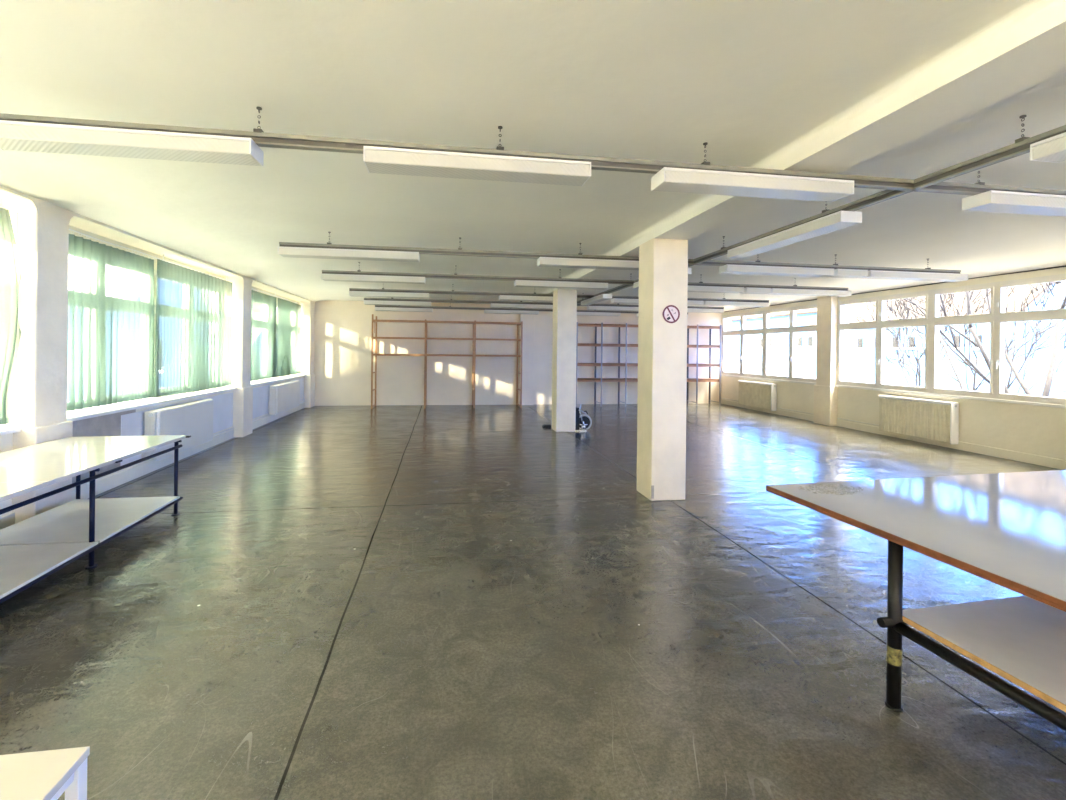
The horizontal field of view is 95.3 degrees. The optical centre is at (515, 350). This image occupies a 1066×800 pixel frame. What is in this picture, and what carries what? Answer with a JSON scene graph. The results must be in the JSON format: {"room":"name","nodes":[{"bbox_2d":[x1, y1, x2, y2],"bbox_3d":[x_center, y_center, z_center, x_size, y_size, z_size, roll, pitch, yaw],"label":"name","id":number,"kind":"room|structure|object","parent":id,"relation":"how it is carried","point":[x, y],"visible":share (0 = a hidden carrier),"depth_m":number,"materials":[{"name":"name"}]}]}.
{"room":"empty workshop","nodes":[
{"label":"empty workshop","id":0,"kind":"room"},
{"bbox_2d":[0,212,304,529],"bbox_3d":[-4.550,0.213,4.359,0.400,3.075,18.370,1,0,-9],"label":"wall","id":1,"kind":"structure","parent":0,"point":[107,482],"depth_m":6.00,"materials":[{"name":"paint"}]},
{"bbox_2d":[0,208,20,424],"bbox_3d":[-4.038,-0.282,2.326,0.102,1.814,3.893,1,0,-9],"label":"curtain","id":2,"kind":"object","parent":1,"relation":"hanging from","point":[10,272],"visible":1,"depth_m":4.11,"materials":[{"name":"green fabric"}]},
{"bbox_2d":[0,427,23,434],"bbox_3d":[-4.188,0.687,2.219,0.390,0.035,4.030,1,0,-9],"label":"sill","id":3,"kind":"structure","parent":1,"relation":"attached to","point":[3,430],"depth_m":4.13,"materials":[{"name":"paint"}]},
{"bbox_2d":[0,197,76,523],"bbox_3d":[-4.383,0.102,4.414,0.363,2.900,0.570,1,0,-9],"label":"pilaster","id":4,"kind":"object","parent":1,"relation":"attached to","point":[43,226],"visible":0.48,"depth_m":4.31,"materials":[{"name":"paint"}]},
{"bbox_2d":[72,409,135,482],"bbox_3d":[-4.517,1.041,5.242,0.012,0.660,1.295,1,0,-9],"label":"panel","id":5,"kind":"object","parent":1,"relation":"attached to","point":[110,424],"visible":0.2,"depth_m":5.28,"materials":[{"name":"grey paint"}]},
{"bbox_2d":[67,270,156,411],"bbox_3d":[-4.956,-0.229,6.577,0.135,1.750,4.080,1,0,-9],"label":"window","id":6,"kind":"structure","parent":1,"relation":"in","point":[155,271],"depth_m":6.64,"materials":[{"name":"paint"}]},
{"bbox_2d":[155,275,156,305],"bbox_3d":[-5.022,-0.825,7.093,0.063,0.424,0.932,1,0,-9],"label":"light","id":7,"kind":"object","parent":6,"relation":"attached to","point":[155,275],"depth_m":6.64,"materials":[{"name":"glass"}]},
{"bbox_2d":[67,388,236,420],"bbox_3d":[-4.845,0.680,6.595,0.390,0.035,4.080,1,0,-9],"label":"sill","id":8,"kind":"structure","parent":1,"relation":"attached to","point":[76,415],"depth_m":5.96,"materials":[{"name":"paint"}]},
{"bbox_2d":[0,185,310,300],"bbox_3d":[-4.473,-1.326,4.363,0.520,0.045,18.360,1,0,-9],"label":"lintel","id":9,"kind":"object","parent":1,"relation":"attached to","point":[79,221],"visible":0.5,"depth_m":6.04,"materials":[{"name":"paint"}]},
{"bbox_2d":[69,228,228,280],"bbox_3d":[-4.789,-1.255,6.601,0.033,0.108,4.040,1,0,-9],"label":"curtain rod","id":10,"kind":"object","parent":9,"relation":"attached to","point":[86,235],"visible":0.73,"depth_m":5.96,"materials":[{"name":"white paint"}]},
{"bbox_2d":[67,234,153,410],"bbox_3d":[-4.658,-0.289,5.527,0.104,1.814,1.826,1,0,-9],"label":"curtain","id":11,"kind":"object","parent":10,"relation":"hanging from","point":[110,345],"visible":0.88,"depth_m":5.56,"materials":[{"name":"green fabric"}]},
{"bbox_2d":[154,259,232,397],"bbox_3d":[-4.857,-0.291,7.462,0.103,1.814,2.276,1,0,-9],"label":"curtain","id":12,"kind":"object","parent":10,"relation":"hanging from","point":[193,334],"visible":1,"depth_m":7.21,"materials":[{"name":"green fabric"}]},
{"bbox_2d":[252,288,299,303],"bbox_3d":[-5.449,-1.263,11.001,0.033,0.108,4.020,1,0,-9],"label":"curtain rod","id":13,"kind":"object","parent":9,"relation":"attached to","point":[252,288],"visible":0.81,"depth_m":10.89,"materials":[{"name":"white paint"}]},
{"bbox_2d":[251,290,277,380],"bbox_3d":[-5.314,-0.296,10.041,0.106,1.814,2.047,1,0,-9],"label":"curtain","id":14,"kind":"object","parent":13,"relation":"hanging from","point":[263,306],"visible":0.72,"depth_m":10.29,"materials":[{"name":"green fabric"}]},
{"bbox_2d":[277,298,300,376],"bbox_3d":[-5.590,-0.299,12.034,0.103,1.814,1.893,1,0,-9],"label":"curtain","id":15,"kind":"object","parent":13,"relation":"hanging from","point":[288,313],"visible":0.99,"depth_m":11.86,"materials":[{"name":"green fabric"}]},
{"bbox_2d":[142,399,212,461],"bbox_3d":[-4.644,1.069,6.753,0.159,0.640,1.550,1,0,-9],"label":"radiator","id":16,"kind":"object","parent":1,"relation":"attached to","point":[194,419],"visible":0.84,"depth_m":6.62,"materials":[{"name":"metal"}]},
{"bbox_2d":[120,378,303,465],"bbox_3d":[-5.127,1.044,9.314,0.017,0.600,7.488,1,0,-9],"label":"panel","id":17,"kind":"object","parent":1,"relation":"attached to","point":[132,424],"visible":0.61,"depth_m":8.12,"materials":[{"name":"white paint"}]},
{"bbox_2d":[222,276,253,436],"bbox_3d":[-5.044,0.095,8.819,0.363,2.900,0.580,1,0,-9],"label":"pilaster","id":18,"kind":"object","parent":1,"relation":"attached to","point":[243,396],"visible":0.84,"depth_m":8.65,"materials":[{"name":"paint"}]},
{"bbox_2d":[251,375,305,385],"bbox_3d":[-5.505,0.672,10.996,0.390,0.035,4.060,1,0,-9],"label":"sill","id":19,"kind":"structure","parent":1,"relation":"attached to","point":[276,379],"depth_m":10.92,"materials":[{"name":"paint"}]},
{"bbox_2d":[268,380,299,414],"bbox_3d":[-5.309,1.062,11.183,0.159,0.640,1.750,1,0,-9],"label":"radiator","id":20,"kind":"object","parent":1,"relation":"attached to","point":[283,397],"visible":1,"depth_m":10.82,"materials":[{"name":"metal"}]},
{"bbox_2d":[297,301,314,407],"bbox_3d":[-5.706,0.088,13.230,0.363,2.900,0.620,1,0,-9],"label":"pilaster","id":21,"kind":"object","parent":1,"relation":"attached to","point":[309,379],"visible":0.87,"depth_m":13.04,"materials":[{"name":"paint"}]},
{"bbox_2d":[314,300,721,405],"bbox_3d":[0.314,0.103,14.517,13.030,3.400,0.300,1,0,-9],"label":"wall","id":22,"kind":"structure","parent":0,"point":[342,329],"depth_m":14.07,"materials":[{"name":"paint"}]},
{"bbox_2d":[519,314,534,404],"bbox_3d":[0.325,0.153,14.307,0.430,2.900,0.160,1,0,-9],"label":"pilaster","id":23,"kind":"object","parent":22,"relation":"attached to","point":[528,320],"visible":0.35,"depth_m":14.23,"materials":[{"name":"paint"}]},
{"bbox_2d":[0,403,1065,799],"bbox_3d":[1.680,1.743,5.291,13.030,0.250,18.960,1,0,-9],"label":"floor","id":24,"kind":"structure","parent":0,"point":[382,602],"depth_m":2.76,"materials":[{"name":"grey concrete"}]},
{"bbox_2d":[0,746,89,799],"bbox_3d":[-1.456,1.359,1.083,0.550,0.450,0.550,1,0,-9],"label":"side table","id":25,"kind":"object","parent":24,"relation":"on","point":[39,775],"visible":1,"depth_m":1.32,"materials":[{"name":"white laminate"}]},
{"bbox_2d":[0,435,190,603],"bbox_3d":[-3.410,1.188,2.959,1.040,0.750,3.360,1,0,-9],"label":"work table","id":26,"kind":"object","parent":24,"relation":"on","point":[32,549],"visible":1,"depth_m":3.63,"materials":[{"name":"white laminate"}]},
{"bbox_2d":[0,542,97,598],"bbox_3d":[-3.365,1.390,2.797,0.885,0.018,1.325,1,0,-9],"label":"shelf","id":27,"kind":"object","parent":26,"relation":"attached to","point":[22,566],"depth_m":3.20,"materials":[{"name":"laminate"}]},
{"bbox_2d":[0,496,179,545],"bbox_3d":[-3.546,1.388,4.008,0.885,0.018,1.085,1,0,-9],"label":"shelf","id":28,"kind":"object","parent":26,"relation":"attached to","point":[68,522],"depth_m":3.92,"materials":[{"name":"laminate"}]},
{"bbox_2d":[371,314,522,408],"bbox_3d":[-1.886,0.320,13.596,4.074,2.520,0.794,1,0,-9],"label":"shelving unit","id":29,"kind":"object","parent":24,"relation":"on","point":[474,355],"visible":1,"depth_m":13.32,"materials":[{"name":"brown wood"}]},
{"bbox_2d":[542,424,550,427],"bbox_3d":[0.646,1.582,10.171,0.170,0.050,0.120,1,0,-9],"label":"wedge","id":30,"kind":"object","parent":24,"relation":"on","point":[544,425],"visible":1,"depth_m":10.12,"materials":[{"name":"black rubber"}]},
{"bbox_2d":[552,289,576,431],"bbox_3d":[0.975,0.196,9.783,0.398,2.830,0.400,1,0,-9],"label":"column","id":31,"kind":"structure","parent":24,"relation":"on","point":[564,300],"depth_m":9.59,"materials":[{"name":"paint"}]},
{"bbox_2d":[575,405,591,430],"bbox_3d":[1.363,1.349,9.757,0.350,0.533,0.111,1,0,-9],"label":"trolley","id":32,"kind":"object","parent":24,"relation":"on","point":[583,421],"visible":1,"depth_m":9.72,"materials":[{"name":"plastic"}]},
{"bbox_2d":[576,322,721,406],"bbox_3d":[3.904,0.428,14.527,4.484,2.430,0.607,1,0,-9],"label":"shelving unit","id":33,"kind":"object","parent":24,"relation":"on","point":[601,325],"visible":0.55,"depth_m":14.45,"materials":[{"name":"brown wood"}]},
{"bbox_2d":[637,238,687,500],"bbox_3d":[1.630,0.203,5.422,0.398,2.830,0.400,1,0,-9],"label":"column","id":34,"kind":"structure","parent":24,"relation":"on","point":[663,263],"depth_m":5.23,"materials":[{"name":"paint"}]},
{"bbox_2d":[651,485,653,498],"bbox_3d":[1.466,1.516,5.197,0.030,0.140,0.011,1,0,-9],"label":"chip","id":35,"kind":"object","parent":34,"relation":"attached to","point":[652,486],"visible":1,"depth_m":5.19,"materials":[{"name":"paint"}]},
{"bbox_2d":[663,305,679,322],"bbox_3d":[1.673,-0.390,5.220,0.196,0.196,0.006,1,0,-9],"label":"no smoking sign","id":36,"kind":"object","parent":34,"relation":"attached to","point":[671,314],"visible":1,"depth_m":5.22,"materials":[{"name":"white plastic"}]},
{"bbox_2d":[766,470,1065,730],"bbox_3d":[3.159,1.234,2.107,2.923,0.800,2.304,1,0,-12],"label":"work table","id":37,"kind":"object","parent":24,"relation":"on","point":[1007,530],"visible":1,"depth_m":2.18,"materials":[{"name":"white laminate"}]},
{"bbox_2d":[903,596,1065,704],"bbox_3d":[3.060,1.226,1.803,2.398,0.018,1.386,1,0,-12],"label":"shelf","id":38,"kind":"object","parent":37,"relation":"attached to","point":[1020,639],"depth_m":2.05,"materials":[{"name":"laminate"}]},
{"bbox_2d":[0,0,1065,311],"bbox_3d":[1.715,-1.444,5.291,13.030,0.375,18.960,1,0,-9],"label":"ceiling","id":39,"kind":"structure","parent":0,"point":[654,80],"depth_m":2.78,"materials":[{"name":"paint"}]},
{"bbox_2d":[375,303,687,313],"bbox_3d":[0.673,-1.233,13.972,9.150,0.210,0.048,1,0,-9],"label":"track","id":40,"kind":"object","parent":39,"relation":"hanging from","point":[392,306],"visible":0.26,"depth_m":13.74,"materials":[{"name":"metal"}]},
{"bbox_2d":[375,307,432,311],"bbox_3d":[-3.076,-1.126,13.410,1.550,0.088,0.190,1,0,-9],"label":"light fixture","id":41,"kind":"object","parent":40,"relation":"attached to","point":[376,308],"visible":1,"depth_m":13.33,"materials":[{"name":"white plastic"}]},
{"bbox_2d":[484,310,538,313],"bbox_3d":[-0.120,-1.093,13.854,1.550,0.088,0.190,1,0,-9],"label":"light fixture","id":42,"kind":"object","parent":40,"relation":"attached to","point":[485,311],"visible":1,"depth_m":13.78,"materials":[{"name":"white"}]},
{"bbox_2d":[577,312,620,315],"bbox_3d":[2.303,-1.067,14.217,1.550,0.088,0.190,1,0,-9],"label":"light fixture","id":43,"kind":"object","parent":40,"relation":"attached to","point":[578,313],"visible":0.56,"depth_m":14.16,"materials":[{"name":"white"}]},
{"bbox_2d":[0,107,1065,195],"bbox_3d":[0.621,-1.233,3.031,8.700,0.210,0.048,1,0,-9],"label":"track","id":44,"kind":"object","parent":39,"relation":"hanging from","point":[261,138],"visible":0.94,"depth_m":2.92,"materials":[{"name":"metal"}]},
{"bbox_2d":[0,120,263,166],"bbox_3d":[-2.100,-1.115,2.623,1.320,0.088,0.190,1,0,-9],"label":"light fixture","id":45,"kind":"object","parent":44,"relation":"hanging from","point":[14,135],"visible":1,"depth_m":2.57,"materials":[{"name":"metal"}]},
{"bbox_2d":[363,146,590,186],"bbox_3d":[-0.214,-1.094,2.906,1.320,0.088,0.190,1,0,-9],"label":"light fixture","id":46,"kind":"object","parent":44,"relation":"attached to","point":[381,160],"visible":1,"depth_m":2.84,"materials":[{"name":"white"}]},
{"bbox_2d":[651,167,853,201],"bbox_3d":[1.548,-1.075,3.170,1.320,0.088,0.190,1,0,-9],"label":"light fixture","id":47,"kind":"object","parent":44,"relation":"attached to","point":[668,179],"visible":1,"depth_m":3.11,"materials":[{"name":"white plastic"}]},
{"bbox_2d":[962,190,1065,216],"bbox_3d":[3.902,-1.050,3.523,1.320,0.088,0.190,1,0,-9],"label":"light fixture","id":48,"kind":"object","parent":44,"relation":"attached to","point":[992,200],"visible":1,"depth_m":3.41,"materials":[{"name":"white"}]},
{"bbox_2d":[364,296,723,308],"bbox_3d":[0.953,-1.230,12.103,9.150,0.210,0.048,1,0,-9],"label":"track","id":49,"kind":"object","parent":39,"relation":"hanging from","point":[380,299],"visible":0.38,"depth_m":11.87,"materials":[{"name":"metal"}]},
{"bbox_2d":[364,300,430,305],"bbox_3d":[-2.796,-1.123,11.541,1.550,0.088,0.190,1,0,-9],"label":"light fixture","id":50,"kind":"object","parent":49,"relation":"attached to","point":[366,302],"visible":1,"depth_m":11.46,"materials":[{"name":"white plastic"}]},
{"bbox_2d":[491,303,552,308],"bbox_3d":[0.161,-1.090,11.985,1.550,0.088,0.190,1,0,-9],"label":"light fixture","id":51,"kind":"object","parent":49,"relation":"attached to","point":[493,305],"visible":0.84,"depth_m":11.90,"materials":[{"name":"white plastic"}]},
{"bbox_2d":[587,306,638,310],"bbox_3d":[2.583,-1.064,12.348,1.550,0.088,0.190,1,0,-9],"label":"light fixture","id":52,"kind":"object","parent":49,"relation":"attached to","point":[614,308],"visible":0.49,"depth_m":12.24,"materials":[{"name":"white"}]},
{"bbox_2d":[687,308,723,312],"bbox_3d":[4.660,-1.041,12.660,1.550,0.088,0.190,1,0,-9],"label":"light fixture","id":53,"kind":"object","parent":49,"relation":"attached to","point":[688,309],"visible":0.54,"depth_m":12.62,"materials":[{"name":"white plastic"}]},
{"bbox_2d":[349,284,768,302],"bbox_3d":[1.219,-1.227,10.333,9.150,0.210,0.048,1,0,-9],"label":"track","id":54,"kind":"object","parent":39,"relation":"hanging from","point":[453,292],"visible":0.73,"depth_m":10.08,"materials":[{"name":"metal"}]},
{"bbox_2d":[349,291,428,297],"bbox_3d":[-2.531,-1.120,9.771,1.550,0.088,0.190,1,0,-9],"label":"light fixture","id":55,"kind":"object","parent":54,"relation":"attached to","point":[351,293],"visible":1,"depth_m":9.69,"materials":[{"name":"white plastic"}]},
{"bbox_2d":[499,295,552,301],"bbox_3d":[0.426,-1.087,10.214,1.550,0.088,0.190,1,0,-9],"label":"light fixture","id":56,"kind":"object","parent":54,"relation":"attached to","point":[501,297],"visible":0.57,"depth_m":10.10,"materials":[{"name":"white"}]},
{"bbox_2d":[611,298,638,303],"bbox_3d":[2.849,-1.061,10.578,1.550,0.088,0.190,1,0,-9],"label":"light fixture","id":57,"kind":"object","parent":54,"relation":"attached to","point":[614,300],"visible":0.48,"depth_m":10.42,"materials":[{"name":"white"}]},
{"bbox_2d":[687,300,703,305],"bbox_3d":[3.892,-1.050,10.734,0.460,0.088,0.190,1,0,-9],"label":"light fixture","id":58,"kind":"object","parent":54,"relation":"attached to","point":[689,302],"visible":0.54,"depth_m":10.65,"materials":[{"name":"white"}]},
{"bbox_2d":[701,301,769,306],"bbox_3d":[4.926,-1.038,10.889,1.550,0.088,0.190,1,0,-9],"label":"light fixture","id":59,"kind":"object","parent":54,"relation":"attached to","point":[706,303],"visible":0.85,"depth_m":10.81,"materials":[{"name":"white"}]},
{"bbox_2d":[322,262,847,290],"bbox_3d":[1.523,-1.224,8.139,9.100,0.210,0.048,1,0,-9],"label":"track","id":60,"kind":"object","parent":39,"relation":"hanging from","point":[358,272],"visible":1,"depth_m":7.95,"materials":[{"name":"metal"}]},
{"bbox_2d":[321,274,424,283],"bbox_3d":[-2.202,-1.116,7.580,1.550,0.088,0.190,1,0,-9],"label":"light fixture","id":61,"kind":"object","parent":60,"relation":"attached to","point":[325,277],"visible":1,"depth_m":7.50,"materials":[{"name":"white"}]},
{"bbox_2d":[514,280,607,289],"bbox_3d":[0.755,-1.084,8.024,1.550,0.088,0.190,1,0,-9],"label":"light fixture","id":62,"kind":"object","parent":60,"relation":"attached to","point":[517,283],"visible":1,"depth_m":7.94,"materials":[{"name":"white metal"}]},
{"bbox_2d":[688,286,743,293],"bbox_3d":[3.178,-1.057,8.387,1.550,0.088,0.190,1,0,-9],"label":"light fixture","id":63,"kind":"object","parent":60,"relation":"attached to","point":[705,289],"visible":0.55,"depth_m":8.35,"materials":[{"name":"white"}]},
{"bbox_2d":[740,287,770,293],"bbox_3d":[4.221,-1.046,8.544,0.460,0.088,0.190,1,0,-9],"label":"light fixture","id":64,"kind":"object","parent":60,"relation":"attached to","point":[747,290],"visible":0.79,"depth_m":8.46,"materials":[{"name":"white"}]},
{"bbox_2d":[768,288,851,296],"bbox_3d":[5.254,-1.035,8.699,1.550,0.088,0.190,1,0,-9],"label":"light fixture","id":65,"kind":"object","parent":60,"relation":"attached to","point":[774,291],"visible":0.84,"depth_m":8.62,"materials":[{"name":"white"}]},
{"bbox_2d":[279,232,960,273],"bbox_3d":[1.799,-1.220,6.198,9.070,0.210,0.048,1,0,-9],"label":"track","id":66,"kind":"object","parent":39,"relation":"hanging from","point":[459,252],"visible":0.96,"depth_m":5.98,"materials":[{"name":"metal"}]},
{"bbox_2d":[278,246,419,261],"bbox_3d":[-1.911,-1.113,5.642,1.550,0.088,0.190,1,0,-9],"label":"light fixture","id":67,"kind":"object","parent":66,"relation":"attached to","point":[293,252],"visible":1,"depth_m":5.57,"materials":[{"name":"metal"}]},
{"bbox_2d":[537,257,638,269],"bbox_3d":[1.046,-1.081,6.086,1.550,0.088,0.190,1,0,-9],"label":"light fixture","id":68,"kind":"object","parent":66,"relation":"attached to","point":[541,261],"visible":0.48,"depth_m":5.99,"materials":[{"name":"white metal"}]},
{"bbox_2d":[719,264,833,276],"bbox_3d":[3.468,-1.054,6.449,1.550,0.088,0.190,1,0,-9],"label":"light fixture","id":69,"kind":"object","parent":66,"relation":"attached to","point":[725,269],"visible":1,"depth_m":6.38,"materials":[{"name":"white metal"}]},
{"bbox_2d":[828,269,867,277],"bbox_3d":[4.511,-1.043,6.606,0.460,0.088,0.190,1,0,-9],"label":"light fixture","id":70,"kind":"object","parent":66,"relation":"attached to","point":[838,273],"visible":0.79,"depth_m":6.52,"materials":[{"name":"metal"}]},
{"bbox_2d":[859,270,967,281],"bbox_3d":[5.545,-1.032,6.761,1.550,0.088,0.190,1,0,-9],"label":"light fixture","id":71,"kind":"object","parent":66,"relation":"attached to","point":[872,274],"visible":0.82,"depth_m":6.68,"materials":[{"name":"white"}]},
{"bbox_2d":[522,0,1065,308],"bbox_3d":[1.661,-1.340,5.156,0.447,0.284,18.710,1,0,-9],"label":"beam","id":72,"kind":"structure","parent":39,"relation":"attached to","point":[1023,48],"depth_m":2.42,"materials":[{"name":"paint"}]},
{"bbox_2d":[577,115,1065,303],"bbox_3d":[2.147,-1.217,7.348,0.048,0.210,13.300,1,0,-9],"label":"track","id":73,"kind":"object","parent":39,"relation":"hanging from","point":[1021,146],"visible":0.72,"depth_m":3.22,"materials":[{"name":"metal"}]},
{"bbox_2d":[581,294,611,304],"bbox_3d":[1.697,-1.074,10.339,0.190,0.088,1.550,1,0,-9],"label":"light fixture","id":74,"kind":"object","parent":73,"relation":"attached to","point":[602,297],"visible":1,"depth_m":10.03,"materials":[{"name":"white"}]},
{"bbox_2d":[634,268,691,287],"bbox_3d":[2.156,-1.069,7.274,0.190,0.088,1.550,1,0,-9],"label":"light fixture","id":75,"kind":"object","parent":73,"relation":"attached to","point":[636,284],"visible":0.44,"depth_m":7.83,"materials":[{"name":"white metal"}]},
{"bbox_2d":[727,211,861,258],"bbox_3d":[2.554,-1.064,4.623,0.190,0.088,1.550,1,0,-9],"label":"light fixture","id":76,"kind":"object","parent":73,"relation":"attached to","point":[840,219],"visible":1,"depth_m":4.34,"materials":[{"name":"white plastic"}]},
{"bbox_2d":[1030,132,1065,162],"bbox_3d":[2.952,-1.060,1.968,0.190,0.088,1.320,1,0,-9],"label":"light fixture","id":77,"kind":"object","parent":73,"relation":"attached to","point":[1052,149],"visible":1,"depth_m":2.54,"materials":[{"name":"white"}]},
{"bbox_2d":[721,267,1065,469],"bbox_3d":[7.978,0.287,6.238,0.325,3.200,18.370,1,0,-9],"label":"wall","id":78,"kind":"structure","parent":0,"point":[1031,434],"depth_m":8.11,"materials":[{"name":"paint"}]},
{"bbox_2d":[738,380,776,410],"bbox_3d":[6.640,1.228,13.436,0.150,0.710,1.540,1,0,-9],"label":"radiator","id":79,"kind":"object","parent":78,"relation":"attached to","point":[761,395],"visible":1,"depth_m":13.20,"materials":[{"name":"beige metal"}]},
{"bbox_2d":[738,380,772,385],"bbox_3d":[6.648,0.897,13.411,0.150,0.050,1.450,1,0,-9],"label":"grille","id":80,"kind":"object","parent":79,"relation":"attached to","point":[741,382],"depth_m":13.44,"materials":[{"name":"white metal"}]},
{"bbox_2d":[721,374,815,384],"bbox_3d":[6.777,0.781,13.243,0.090,0.045,4.080,1,0,-9],"label":"sill","id":81,"kind":"structure","parent":78,"relation":"attached to","point":[812,383],"depth_m":12.86,"materials":[{"name":"paint"}]},
{"bbox_2d":[722,304,816,382],"bbox_3d":[6.815,-0.161,13.247,0.135,1.870,4.080,1,0,-9],"label":"window","id":82,"kind":"structure","parent":78,"relation":"in","point":[792,329],"depth_m":13.18,"materials":[{"name":"paint"}]},
{"bbox_2d":[723,315,740,331],"bbox_3d":[6.591,-0.803,14.754,0.063,0.454,0.932,1,0,-9],"label":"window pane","id":83,"kind":"object","parent":82,"relation":"attached to","point":[724,316],"depth_m":14.91,"materials":[{"name":"glass"}]},
{"bbox_2d":[742,313,763,330],"bbox_3d":[6.740,-0.802,13.761,0.063,0.454,0.932,1,0,-9],"label":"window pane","id":84,"kind":"object","parent":82,"relation":"attached to","point":[744,315],"depth_m":13.93,"materials":[{"name":"glass"}]},
{"bbox_2d":[766,310,790,328],"bbox_3d":[6.894,-0.800,12.732,0.063,0.454,0.932,1,0,-9],"label":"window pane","id":85,"kind":"object","parent":82,"relation":"attached to","point":[768,312],"depth_m":12.87,"materials":[{"name":"glass"}]},
{"bbox_2d":[792,307,816,327],"bbox_3d":[7.043,-0.798,11.739,0.063,0.454,0.932,1,0,-9],"label":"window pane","id":86,"kind":"object","parent":82,"relation":"attached to","point":[794,309],"depth_m":12.03,"materials":[{"name":"glass"}]},
{"bbox_2d":[777,407,813,414],"bbox_3d":[6.920,1.496,11.971,0.022,0.022,1.380,1,0,-9],"label":"pipe","id":87,"kind":"object","parent":78,"relation":"attached to","point":[777,407],"visible":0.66,"depth_m":11.96,"materials":[{"name":"metal"}]},
{"bbox_2d":[813,296,837,425],"bbox_3d":[7.029,0.227,11.000,0.190,2.900,0.490,1,0,-9],"label":"pilaster","id":88,"kind":"object","parent":78,"relation":"attached to","point":[825,390],"visible":0.89,"depth_m":10.88,"materials":[{"name":"paint"}]},
{"bbox_2d":[725,266,1065,311],"bbox_3d":[7.547,-1.193,8.209,0.017,0.025,14.000,1,0,-9],"label":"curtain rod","id":89,"kind":"object","parent":78,"relation":"attached to","point":[1058,266],"visible":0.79,"depth_m":8.66,"materials":[{"name":"metal"}]},
{"bbox_2d":[879,395,958,444],"bbox_3d":[7.318,1.235,8.921,0.150,0.710,1.470,1,0,-9],"label":"radiator","id":90,"kind":"object","parent":78,"relation":"attached to","point":[935,420],"visible":1,"depth_m":8.73,"materials":[{"name":"beige metal"}]},
{"bbox_2d":[837,418,878,425],"bbox_3d":[7.188,1.498,10.181,0.022,0.022,1.100,1,0,-9],"label":"pipe","id":91,"kind":"object","parent":90,"relation":"attached to","point":[837,418],"visible":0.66,"depth_m":10.17,"materials":[{"name":"metal"}]},
{"bbox_2d":[879,395,956,404],"bbox_3d":[7.325,0.905,8.896,0.150,0.050,1.380,1,0,-9],"label":"grille","id":92,"kind":"object","parent":90,"relation":"attached to","point":[881,397],"depth_m":8.86,"materials":[{"name":"white metal"}]},
{"bbox_2d":[835,385,1065,407],"bbox_3d":[7.453,0.789,8.739,0.090,0.045,4.170,1,0,-9],"label":"sill","id":93,"kind":"structure","parent":78,"relation":"attached to","point":[843,386],"depth_m":8.13,"materials":[{"name":"paint"}]},
{"bbox_2d":[837,274,1065,404],"bbox_3d":[7.490,-0.153,8.743,0.135,1.870,4.170,1,0,-9],"label":"window","id":94,"kind":"structure","parent":78,"relation":"in","point":[997,318],"depth_m":8.58,"materials":[{"name":"paint"}]},
{"bbox_2d":[839,300,877,324],"bbox_3d":[7.261,-0.796,10.283,0.063,0.454,0.954,1,0,-9],"label":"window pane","id":95,"kind":"object","parent":94,"relation":"attached to","point":[841,304],"depth_m":10.35,"materials":[{"name":"glass"}]},
{"bbox_2d":[880,294,927,321],"bbox_3d":[7.414,-0.794,9.268,0.063,0.454,0.954,1,0,-9],"label":"window pane","id":96,"kind":"object","parent":94,"relation":"attached to","point":[882,299],"depth_m":9.30,"materials":[{"name":"glass"}]},
{"bbox_2d":[933,287,993,318],"bbox_3d":[7.571,-0.792,8.216,0.063,0.454,0.954,1,0,-9],"label":"window pane","id":97,"kind":"object","parent":94,"relation":"attached to","point":[936,294],"depth_m":8.23,"materials":[{"name":"glass"}]},
{"bbox_2d":[998,278,1065,314],"bbox_3d":[7.724,-0.791,7.201,0.063,0.454,0.954,1,0,-9],"label":"window pane","id":98,"kind":"object","parent":94,"relation":"attached to","point":[1001,286],"depth_m":7.34,"materials":[{"name":"glass"}]},
{"label":"outside","id":99,"kind":"structure","parent":0,"visible":0},
{"bbox_3d":[40.481,6.142,41.474,87.500,0.200,150.000,1,0,-9],"label":"ground","id":100,"kind":"structure","parent":99,"visible":0},
{"bbox_2d":[731,352,761,373],"bbox_3d":[10.702,2.867,22.154,1.896,5.709,2.261,1,0,19],"label":"shrub","id":101,"kind":"object","parent":100,"relation":"on","point":[757,368],"visible":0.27,"depth_m":21.97,"materials":[{"name":"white plant"}]},
{"bbox_2d":[731,308,816,377],"bbox_3d":[27.525,0.525,52.414,10.700,10.750,29.100,1,0,-9],"label":"house","id":102,"kind":"structure","parent":100,"relation":"on","point":[779,342],"depth_m":43.89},
{"bbox_2d":[870,293,984,386],"bbox_3d":[16.580,0.624,20.849,4.180,10.329,7.185,1,0,20],"label":"bare tree","id":103,"kind":"object","parent":100,"relation":"on","point":[918,371],"visible":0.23,"depth_m":20.49,"materials":[{"name":"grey plant"}]},
{"bbox_2d":[806,281,1065,397],"bbox_3d":[26.979,0.019,29.124,10.700,11.750,13.000,1,0,-9],"label":"house","id":104,"kind":"structure","parent":100,"relation":"on","point":[861,364],"depth_m":24.56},
{"bbox_2d":[850,282,1065,395],"bbox_3d":[15.844,-0.237,17.571,10.419,12.060,7.859,1,0,37],"label":"bare tree","id":105,"kind":"object","parent":100,"relation":"on","point":[1032,291],"visible":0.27,"depth_m":16.37,"materials":[{"name":"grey plant"}]},
{"bbox_2d":[864,281,1065,396],"bbox_3d":[12.044,-1.094,12.183,9.376,13.693,6.849,1,0,-37],"label":"bare tree","id":106,"kind":"object","parent":100,"relation":"on","point":[1060,305],"visible":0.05,"depth_m":11.60,"materials":[{"name":"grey plant"}]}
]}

